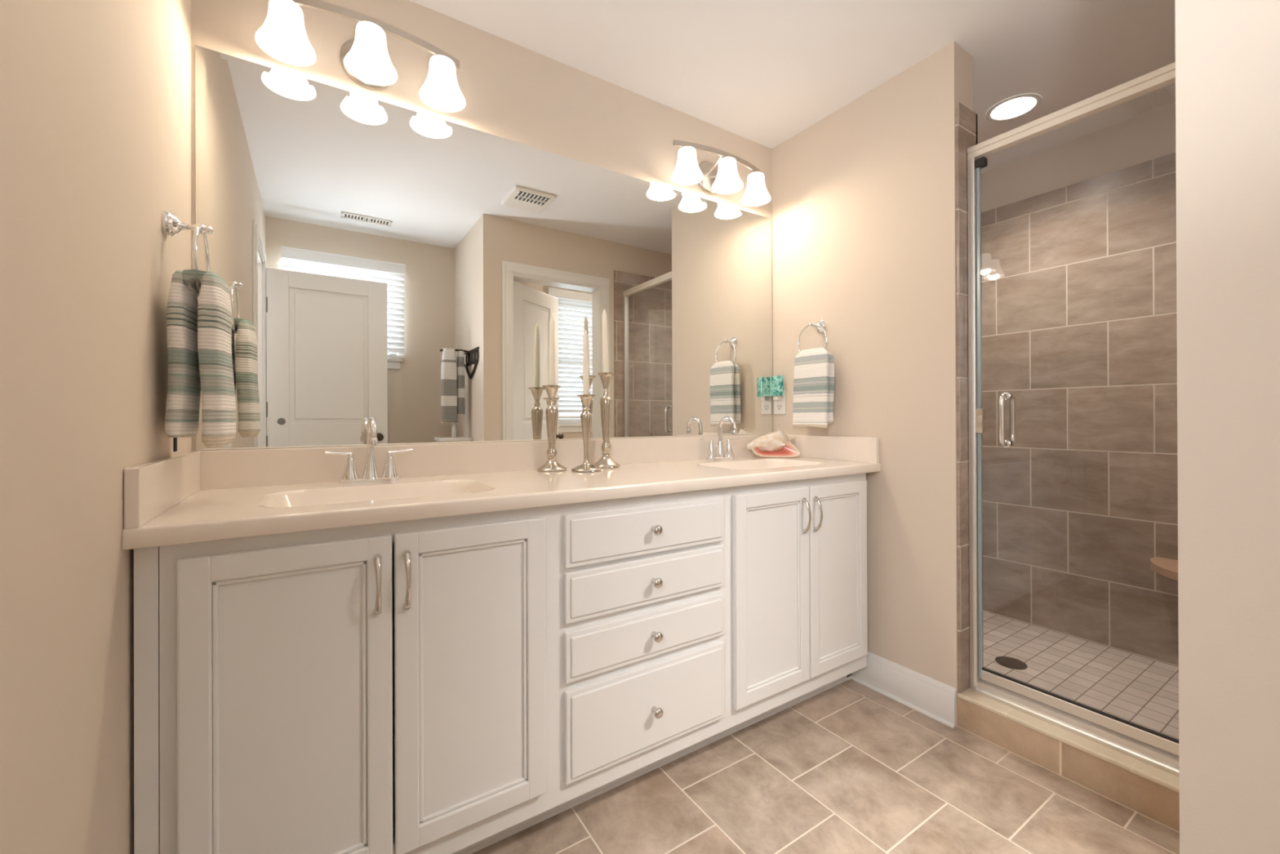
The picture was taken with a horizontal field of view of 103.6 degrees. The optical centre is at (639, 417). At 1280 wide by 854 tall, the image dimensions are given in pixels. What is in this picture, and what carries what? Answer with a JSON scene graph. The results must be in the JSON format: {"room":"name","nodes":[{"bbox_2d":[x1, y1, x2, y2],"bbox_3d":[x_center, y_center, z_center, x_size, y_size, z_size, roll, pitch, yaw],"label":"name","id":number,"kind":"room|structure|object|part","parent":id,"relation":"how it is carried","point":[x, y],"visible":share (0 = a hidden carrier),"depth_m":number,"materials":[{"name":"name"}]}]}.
{"room":"bathroom","nodes":[
{"label":"bathroom","id":0,"kind":"room"},
{"bbox_2d":[0,0,191,853],"bbox_3d":[-0.552,-0.117,0.241,0.120,2.440,2.499,0,0,-33],"label":"wall","id":1,"kind":"structure","parent":0,"point":[95,95],"depth_m":0.69,"materials":[{"name":"beige paint"}]},
{"bbox_2d":[160,209,213,296],"bbox_3d":[-0.994,-0.356,1.111,0.081,0.182,0.159,0,0,-33],"label":"towel ring","id":2,"kind":"object","parent":1,"relation":"attached to","point":[171,225],"visible":0.84,"depth_m":1.09,"materials":[{"name":"silver metal"}]},
{"bbox_3d":[-0.983,-0.419,1.119,0.055,0.021,0.021,0,0,-33],"label":"post","id":3,"kind":"part","parent":2,"relation":"part of","materials":[{"name":"silver metal"}]},
{"bbox_2d":[164,269,235,451],"bbox_3d":[-0.957,-0.119,1.107,0.110,0.381,0.174,0,0,-33],"label":"hand towel","id":4,"kind":"object","parent":2,"relation":"hanging from","point":[199,334],"visible":1,"depth_m":1.05,"materials":[{"name":"multicoloured fabric"}]},
{"bbox_2d":[191,0,773,450],"bbox_3d":[0.197,-0.116,2.282,3.590,2.440,0.120,0,0,-33],"label":"wall","id":5,"kind":"structure","parent":0,"point":[510,91],"depth_m":1.78,"materials":[{"name":"beige paint"}]},
{"bbox_2d":[254,0,466,112],"bbox_3d":[-0.785,-1.074,1.467,0.536,0.162,0.192,0,0,-33],"label":"vanity light","id":6,"kind":"object","parent":5,"relation":"attached to","point":[365,59],"visible":1,"depth_m":1.42,"materials":[{"name":"white glass"}]},
{"bbox_3d":[-0.953,-1.052,1.358,0.136,0.118,0.136,0,0,-33],"label":"lamp shade","id":7,"kind":"part","parent":6,"relation":"part of","materials":[{"name":"white glass"}]},
{"bbox_3d":[-0.953,-1.033,1.358,0.055,0.067,0.055,0,0,-33],"label":"bulb","id":8,"kind":"part","parent":6,"relation":"part of","materials":[{"name":"white glass"}]},
{"bbox_3d":[-0.769,-1.052,1.443,0.136,0.118,0.136,0,0,-33],"label":"lamp shade","id":9,"kind":"part","parent":6,"relation":"part of","materials":[{"name":"white glass"}]},
{"bbox_3d":[-0.769,-1.033,1.443,0.055,0.067,0.055,0,0,-33],"label":"bulb","id":10,"kind":"part","parent":6,"relation":"part of","materials":[{"name":"white glass"}]},
{"bbox_3d":[-0.616,-1.052,1.575,0.136,0.118,0.136,0,0,-33],"label":"lamp shade","id":11,"kind":"part","parent":6,"relation":"part of","materials":[{"name":"white glass"}]},
{"bbox_3d":[-0.616,-1.033,1.575,0.055,0.067,0.055,0,0,-33],"label":"bulb","id":12,"kind":"part","parent":6,"relation":"part of","materials":[{"name":"white glass"}]},
{"bbox_2d":[191,434,765,489],"bbox_3d":[-0.252,0.138,1.909,2.189,0.104,0.018,0,0,-33],"label":"backsplash","id":13,"kind":"structure","parent":5,"relation":"attached to","point":[242,468],"depth_m":1.63,"materials":[{"name":"beige stone"}]},
{"bbox_2d":[195,44,772,450],"bbox_3d":[-0.258,-0.449,1.915,2.171,1.068,0.004,0,0,-33],"label":"wall mirror","id":14,"kind":"object","parent":5,"relation":"attached to","point":[409,271],"visible":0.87,"depth_m":1.67,"materials":[{"name":"silver glass"}]},
{"bbox_2d":[671,139,771,206],"bbox_3d":[0.363,-1.076,2.207,0.536,0.162,0.192,0,0,-33],"label":"vanity light","id":15,"kind":"object","parent":5,"relation":"attached to","point":[726,180],"visible":1,"depth_m":2.17,"materials":[{"name":"white glass"}]},
{"bbox_3d":[0.196,-1.054,2.098,0.136,0.118,0.136,0,0,-33],"label":"lamp shade","id":16,"kind":"part","parent":15,"relation":"part of","materials":[{"name":"white glass"}]},
{"bbox_3d":[0.196,-1.035,2.098,0.055,0.067,0.055,0,0,-33],"label":"bulb","id":17,"kind":"part","parent":15,"relation":"part of","materials":[{"name":"white glass"}]},
{"bbox_3d":[0.328,-1.109,2.217,0.011,0.051,0.106,0,0,-30],"label":"arm","id":18,"kind":"part","parent":15,"relation":"part of","materials":[{"name":"silver metal"}]},
{"bbox_3d":[0.379,-1.036,2.183,0.055,0.067,0.055,0,0,-33],"label":"bulb","id":19,"kind":"part","parent":15,"relation":"part of","materials":[{"name":"white glass"}]},
{"bbox_3d":[0.379,-1.055,2.183,0.136,0.118,0.136,0,0,-33],"label":"lamp shade","id":20,"kind":"part","parent":15,"relation":"part of","materials":[{"name":"white glass"}]},
{"bbox_3d":[0.532,-1.036,2.314,0.055,0.067,0.055,0,0,-33],"label":"bulb","id":21,"kind":"part","parent":15,"relation":"part of","materials":[{"name":"white glass"}]},
{"bbox_3d":[0.532,-1.055,2.314,0.136,0.118,0.136,0,0,-33],"label":"lamp shade","id":22,"kind":"part","parent":15,"relation":"part of","materials":[{"name":"white glass"}]},
{"bbox_2d":[409,0,1175,173],"bbox_3d":[-0.113,-1.388,0.589,6.000,0.100,2.640,0,0,-33],"label":"ceiling","id":23,"kind":"structure","parent":0,"point":[764,73],"depth_m":1.83,"materials":[{"name":"white paint"}]},
{"bbox_2d":[986,93,1041,121],"bbox_3d":[1.618,-1.338,2.186,0.196,0.007,0.196,0,0,-33],"label":"recessed light","id":24,"kind":"object","parent":23,"relation":"in","point":[1009,108],"visible":1,"depth_m":2.18,"materials":[{"name":"white paint"}]},
{"bbox_2d":[471,611,1179,853],"bbox_3d":[-0.042,1.134,0.487,6.000,0.135,2.870,0,0,-33],"label":"floor","id":25,"kind":"structure","parent":0,"point":[849,767],"depth_m":1.49,"materials":[{"name":"beige tile"}]},
{"bbox_2d":[133,472,867,853],"bbox_3d":[-0.099,0.663,1.666,2.169,0.880,0.586,0,0,-33],"label":"vanity cabinet","id":26,"kind":"object","parent":25,"relation":"on","point":[457,684],"visible":1,"depth_m":1.17,"materials":[{"name":"white paint"}]},
{"bbox_3d":[-0.680,0.600,0.994,0.346,0.694,0.020,0,0,-33],"label":"door","id":27,"kind":"part","parent":26,"relation":"part of","materials":[{"name":"white paint"}]},
{"bbox_3d":[-0.546,0.352,1.050,0.017,0.130,0.034,0,0,-33],"label":"handle","id":28,"kind":"part","parent":26,"relation":"part of","materials":[{"name":"silver metal"}]},
{"bbox_3d":[-0.498,0.352,1.081,0.017,0.130,0.034,0,0,-33],"label":"handle","id":29,"kind":"part","parent":26,"relation":"part of","materials":[{"name":"silver metal"}]},
{"bbox_3d":[-0.386,0.600,1.184,0.344,0.694,0.020,0,0,-33],"label":"door","id":30,"kind":"part","parent":26,"relation":"part of","materials":[{"name":"white paint"}]},
{"bbox_2d":[122,434,880,550],"bbox_3d":[-0.103,0.192,1.678,2.189,0.214,0.567,0,0,-33],"label":"countertop","id":31,"kind":"structure","parent":26,"relation":"on","point":[193,496],"depth_m":1.42,"materials":[{"name":"beige stone"}]},
{"bbox_2d":[324,417,413,484],"bbox_3d":[-0.775,0.095,1.456,0.228,0.191,0.130,0,0,-33],"label":"faucet","id":32,"kind":"object","parent":31,"relation":"on","point":[350,474],"visible":1,"depth_m":1.47,"materials":[{"name":"silver metal"}]},
{"bbox_3d":[-0.854,0.138,1.447,0.086,0.083,0.047,0,0,-33],"label":"handle","id":33,"kind":"part","parent":32,"relation":"part of","materials":[{"name":"silver metal"}]},
{"bbox_3d":[-0.794,0.184,1.485,0.162,0.012,0.048,0,0,-33],"label":"plate","id":34,"kind":"part","parent":32,"relation":"part of","materials":[{"name":"silver metal"}]},
{"bbox_3d":[-0.774,0.089,1.454,0.049,0.181,0.125,0,0,-33],"label":"spout","id":35,"kind":"part","parent":32,"relation":"part of","materials":[{"name":"silver metal"}]},
{"bbox_3d":[-0.734,0.138,1.524,0.086,0.083,0.047,0,0,-33],"label":"handle","id":36,"kind":"part","parent":32,"relation":"part of","materials":[{"name":"silver metal"}]},
{"bbox_2d":[537,384,566,471],"bbox_3d":[-0.313,0.038,1.791,0.105,0.302,0.105,0,0,-33],"label":"candlestick","id":37,"kind":"object","parent":31,"relation":"on","point":[552,464],"visible":1,"depth_m":1.78,"materials":[{"name":"grey metal"}]},
{"bbox_2d":[548,316,555,385],"bbox_3d":[-0.314,-0.231,1.792,0.023,0.268,0.022,0,0,-33],"label":"taper candle","id":38,"kind":"object","parent":37,"relation":"on","point":[552,337],"visible":0.89,"depth_m":1.78,"materials":[{"name":"white wax"}]},
{"bbox_2d":[571,394,601,471],"bbox_3d":[-0.189,0.054,1.771,0.107,0.268,0.107,0,0,-33],"label":"candlestick","id":39,"kind":"object","parent":31,"relation":"on","point":[586,399],"visible":1,"depth_m":1.76,"materials":[{"name":"grey metal"}]},
{"bbox_2d":[582,328,589,394],"bbox_3d":[-0.190,-0.189,1.772,0.023,0.247,0.022,0,0,-33],"label":"taper candle","id":40,"kind":"object","parent":39,"relation":"on","point":[585,341],"visible":0.93,"depth_m":1.76,"materials":[{"name":"white wax"}]},
{"bbox_2d":[593,372,619,468],"bbox_3d":[-0.128,0.010,1.903,0.105,0.356,0.105,0,0,-33],"label":"candlestick","id":41,"kind":"object","parent":31,"relation":"on","point":[606,461],"visible":0.98,"depth_m":1.89,"materials":[{"name":"grey metal"}]},
{"bbox_2d":[602,309,608,372],"bbox_3d":[-0.131,-0.281,1.903,0.025,0.266,0.022,0,0,-33],"label":"taper candle","id":42,"kind":"object","parent":41,"relation":"on","point":[605,344],"visible":0.93,"depth_m":1.89,"materials":[{"name":"white wax"}]},
{"bbox_2d":[699,416,740,460],"bbox_3d":[0.373,0.092,2.195,0.228,0.191,0.130,0,0,-33],"label":"faucet","id":43,"kind":"object","parent":31,"relation":"on","point":[720,455],"visible":1,"depth_m":2.21,"materials":[{"name":"silver metal"}]},
{"bbox_3d":[0.294,0.135,2.187,0.086,0.083,0.047,0,0,-33],"label":"handle","id":44,"kind":"part","parent":43,"relation":"part of","materials":[{"name":"silver metal"}]},
{"bbox_3d":[0.354,0.181,2.225,0.162,0.012,0.048,0,0,-33],"label":"plate","id":45,"kind":"part","parent":43,"relation":"part of","materials":[{"name":"silver metal"}]},
{"bbox_3d":[0.375,0.087,2.193,0.049,0.181,0.125,0,0,-33],"label":"spout","id":46,"kind":"part","parent":43,"relation":"part of","materials":[{"name":"silver metal"}]},
{"bbox_3d":[0.414,0.135,2.264,0.086,0.083,0.047,0,0,-33],"label":"handle","id":47,"kind":"part","parent":43,"relation":"part of","materials":[{"name":"silver metal"}]},
{"bbox_2d":[746,428,799,457],"bbox_3d":[0.617,0.118,2.365,0.236,0.132,0.119,0,0,-2],"label":"conch shell","id":48,"kind":"object","parent":31,"relation":"on","point":[775,444],"visible":1,"depth_m":2.33,"materials":[{"name":"beige"}]},
{"bbox_3d":[0.035,0.323,1.456,0.547,0.140,0.020,0,0,-33],"label":"drawer","id":49,"kind":"part","parent":26,"relation":"part of","materials":[{"name":"white paint"}]},
{"bbox_3d":[0.036,0.625,1.456,0.547,0.131,0.020,0,0,-33],"label":"drawer","id":50,"kind":"part","parent":26,"relation":"part of","materials":[{"name":"white paint"}]},
{"bbox_3d":[0.035,0.470,1.456,0.547,0.132,0.020,0,0,-33],"label":"drawer","id":51,"kind":"part","parent":26,"relation":"part of","materials":[{"name":"white paint"}]},
{"bbox_3d":[0.037,0.833,1.455,0.547,0.240,0.020,0,0,-33],"label":"drawer","id":52,"kind":"part","parent":26,"relation":"part of","materials":[{"name":"white paint"}]},
{"bbox_3d":[0.047,0.469,1.432,0.029,0.029,0.034,0,0,-33],"label":"knob","id":53,"kind":"part","parent":26,"relation":"part of","materials":[{"name":"silver metal"}]},
{"bbox_3d":[0.046,0.320,1.432,0.029,0.029,0.034,0,0,-33],"label":"knob","id":54,"kind":"part","parent":26,"relation":"part of","materials":[{"name":"silver metal"}]},
{"bbox_3d":[0.048,0.622,1.432,0.029,0.029,0.034,0,0,-33],"label":"knob","id":55,"kind":"part","parent":26,"relation":"part of","materials":[{"name":"silver metal"}]},
{"bbox_3d":[0.048,0.836,1.431,0.029,0.029,0.034,0,0,-33],"label":"knob","id":56,"kind":"part","parent":26,"relation":"part of","materials":[{"name":"silver metal"}]},
{"bbox_3d":[0.456,0.598,1.726,0.360,0.694,0.020,0,0,-33],"label":"door","id":57,"kind":"part","parent":26,"relation":"part of","materials":[{"name":"white paint"}]},
{"bbox_3d":[0.590,0.350,1.782,0.017,0.130,0.034,0,0,-33],"label":"handle","id":58,"kind":"part","parent":26,"relation":"part of","materials":[{"name":"silver metal"}]},
{"bbox_3d":[0.643,0.350,1.816,0.017,0.130,0.034,0,0,-33],"label":"handle","id":59,"kind":"part","parent":26,"relation":"part of","materials":[{"name":"silver metal"}]},
{"bbox_3d":[0.756,0.597,1.919,0.343,0.694,0.020,0,0,-33],"label":"door","id":60,"kind":"part","parent":26,"relation":"part of","materials":[{"name":"white paint"}]},
{"bbox_2d":[995,656,1027,669],"bbox_3d":[1.604,1.061,2.179,0.112,0.005,0.112,0,0,-33],"label":"shower drain","id":61,"kind":"object","parent":25,"relation":"on","point":[1009,662],"visible":1,"depth_m":2.17,"materials":[{"name":"brown metal"}]},
{"bbox_2d":[957,687,1179,832],"bbox_3d":[1.381,1.038,1.527,0.146,0.121,0.720,0,0,-33],"label":"curb","id":62,"kind":"object","parent":25,"relation":"on","point":[1152,792],"visible":0.55,"depth_m":1.51,"materials":[{"name":"beige tile"}]},
{"bbox_2d":[967,62,1178,776],"bbox_3d":[1.392,0.002,1.533,0.058,1.951,0.710,0,0,-33],"label":"shower door frame","id":63,"kind":"structure","parent":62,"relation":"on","point":[1165,76],"depth_m":1.70,"materials":[{"name":"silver metal"}]},
{"bbox_3d":[1.402,0.958,1.522,0.058,0.039,0.686,0,0,-33],"label":"sill","id":64,"kind":"part","parent":63,"relation":"part of","materials":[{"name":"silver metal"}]},
{"bbox_2d":[975,156,1178,755],"bbox_3d":[1.392,0.003,1.536,0.101,1.858,0.656,0,0,-33],"label":"shower door","id":65,"kind":"structure","parent":63,"relation":"attached to","point":[1148,735],"depth_m":1.75,"materials":[{"name":"silver glass"}]},
{"bbox_3d":[1.241,0.010,1.720,0.047,0.189,0.026,0,0,-33],"label":"handle","id":66,"kind":"part","parent":65,"relation":"part of","materials":[{"name":"silver metal"}]},
{"bbox_3d":[1.286,0.009,1.749,0.047,0.189,0.026,0,0,-33],"label":"handle","id":67,"kind":"part","parent":65,"relation":"part of","materials":[{"name":"silver metal"}]},
{"bbox_3d":[1.398,0.916,1.530,0.016,0.033,0.646,0,0,-33],"label":"rail","id":68,"kind":"part","parent":65,"relation":"part of","materials":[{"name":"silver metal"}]},
{"bbox_2d":[772,41,973,726],"bbox_3d":[0.952,-0.119,2.191,0.140,2.440,0.852,0,0,-33],"label":"wall","id":69,"kind":"structure","parent":0,"point":[864,204],"depth_m":2.00,"materials":[{"name":"beige paint"}]},
{"bbox_2d":[773,389,786,414],"bbox_3d":[0.684,-0.074,2.468,0.009,0.120,0.073,0,0,-33],"label":"wall outlet","id":70,"kind":"object","parent":69,"relation":"attached to","point":[780,406],"visible":0.67,"depth_m":2.46,"materials":[{"name":"white plastic"}]},
{"bbox_2d":[769,375,782,399],"bbox_3d":[0.665,-0.142,2.456,0.037,0.116,0.083,0,0,-33],"label":"night light","id":71,"kind":"object","parent":70,"relation":"attached to","point":[775,382],"visible":1,"depth_m":2.44,"materials":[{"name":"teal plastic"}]},
{"bbox_2d":[776,403,782,409],"bbox_3d":[0.682,-0.052,2.467,0.003,0.033,0.033,0,0,-33],"label":"socket","id":72,"kind":"object","parent":70,"relation":"attached to","point":[779,406],"depth_m":2.47,"materials":[{"name":"white plastic"}]},
{"bbox_2d":[797,320,827,352],"bbox_3d":[0.782,-0.346,2.249,0.081,0.182,0.159,0,0,-33],"label":"towel ring","id":73,"kind":"object","parent":69,"relation":"attached to","point":[820,326],"visible":0.88,"depth_m":2.25,"materials":[{"name":"silver metal"}]},
{"bbox_3d":[0.771,-0.409,2.242,0.055,0.021,0.021,0,0,-33],"label":"post","id":74,"kind":"part","parent":73,"relation":"part of","materials":[{"name":"silver metal"}]},
{"bbox_2d":[792,347,835,428],"bbox_3d":[0.766,-0.127,2.231,0.086,0.348,0.188,0,0,-33],"label":"hand towel","id":75,"kind":"object","parent":73,"relation":"hanging from","point":[814,377],"visible":1,"depth_m":2.19,"materials":[{"name":"white fabric"}]},
{"bbox_2d":[851,651,956,728],"bbox_3d":[1.006,1.033,1.959,0.024,0.134,0.406,0,0,-33],"label":"baseboard","id":76,"kind":"structure","parent":69,"relation":"attached to","point":[935,699],"depth_m":1.92,"materials":[{"name":"white paint"}]},
{"bbox_2d":[955,101,977,693],"bbox_3d":[1.192,-0.072,1.833,0.144,2.102,0.010,0,0,-33],"label":"tile","id":77,"kind":"structure","parent":69,"relation":"attached to","point":[966,120],"depth_m":1.80,"materials":[{"name":"beige tile"}]},
{"bbox_2d":[976,114,977,144],"bbox_3d":[1.018,-0.025,2.227,0.010,2.192,0.862,0,0,-33],"label":"tile","id":78,"kind":"structure","parent":69,"relation":"attached to","point":[976,114],"depth_m":1.87,"materials":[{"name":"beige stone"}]},
{"bbox_2d":[981,102,1175,212],"bbox_3d":[2.120,-0.123,2.509,0.110,2.440,1.582,0,0,-33],"label":"wall","id":79,"kind":"structure","parent":0,"point":[1149,135],"depth_m":2.40,"materials":[{"name":"beige paint"}]},
{"bbox_2d":[981,152,1178,666],"bbox_3d":[2.070,-0.029,2.476,0.010,2.192,1.582,0,0,-33],"label":"tile","id":80,"kind":"structure","parent":79,"relation":"attached to","point":[1079,317],"depth_m":2.40,"materials":[{"name":"brown tile"}]},
{"bbox_2d":[1150,556,1177,580],"bbox_3d":[2.225,0.619,1.916,0.340,0.030,0.457,0,0,-33],"label":"shower shelf","id":81,"kind":"object","parent":79,"relation":"attached to","point":[1168,567],"visible":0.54,"depth_m":2.06,"materials":[{"name":"brown stone"}]},
{"bbox_2d":[1174,0,1279,853],"bbox_3d":[1.673,-0.123,1.208,2.272,2.440,0.120,0,0,-33],"label":"wall","id":82,"kind":"structure","parent":0,"point":[1228,51],"depth_m":0.61,"materials":[{"name":"beige paint"}]}
]}

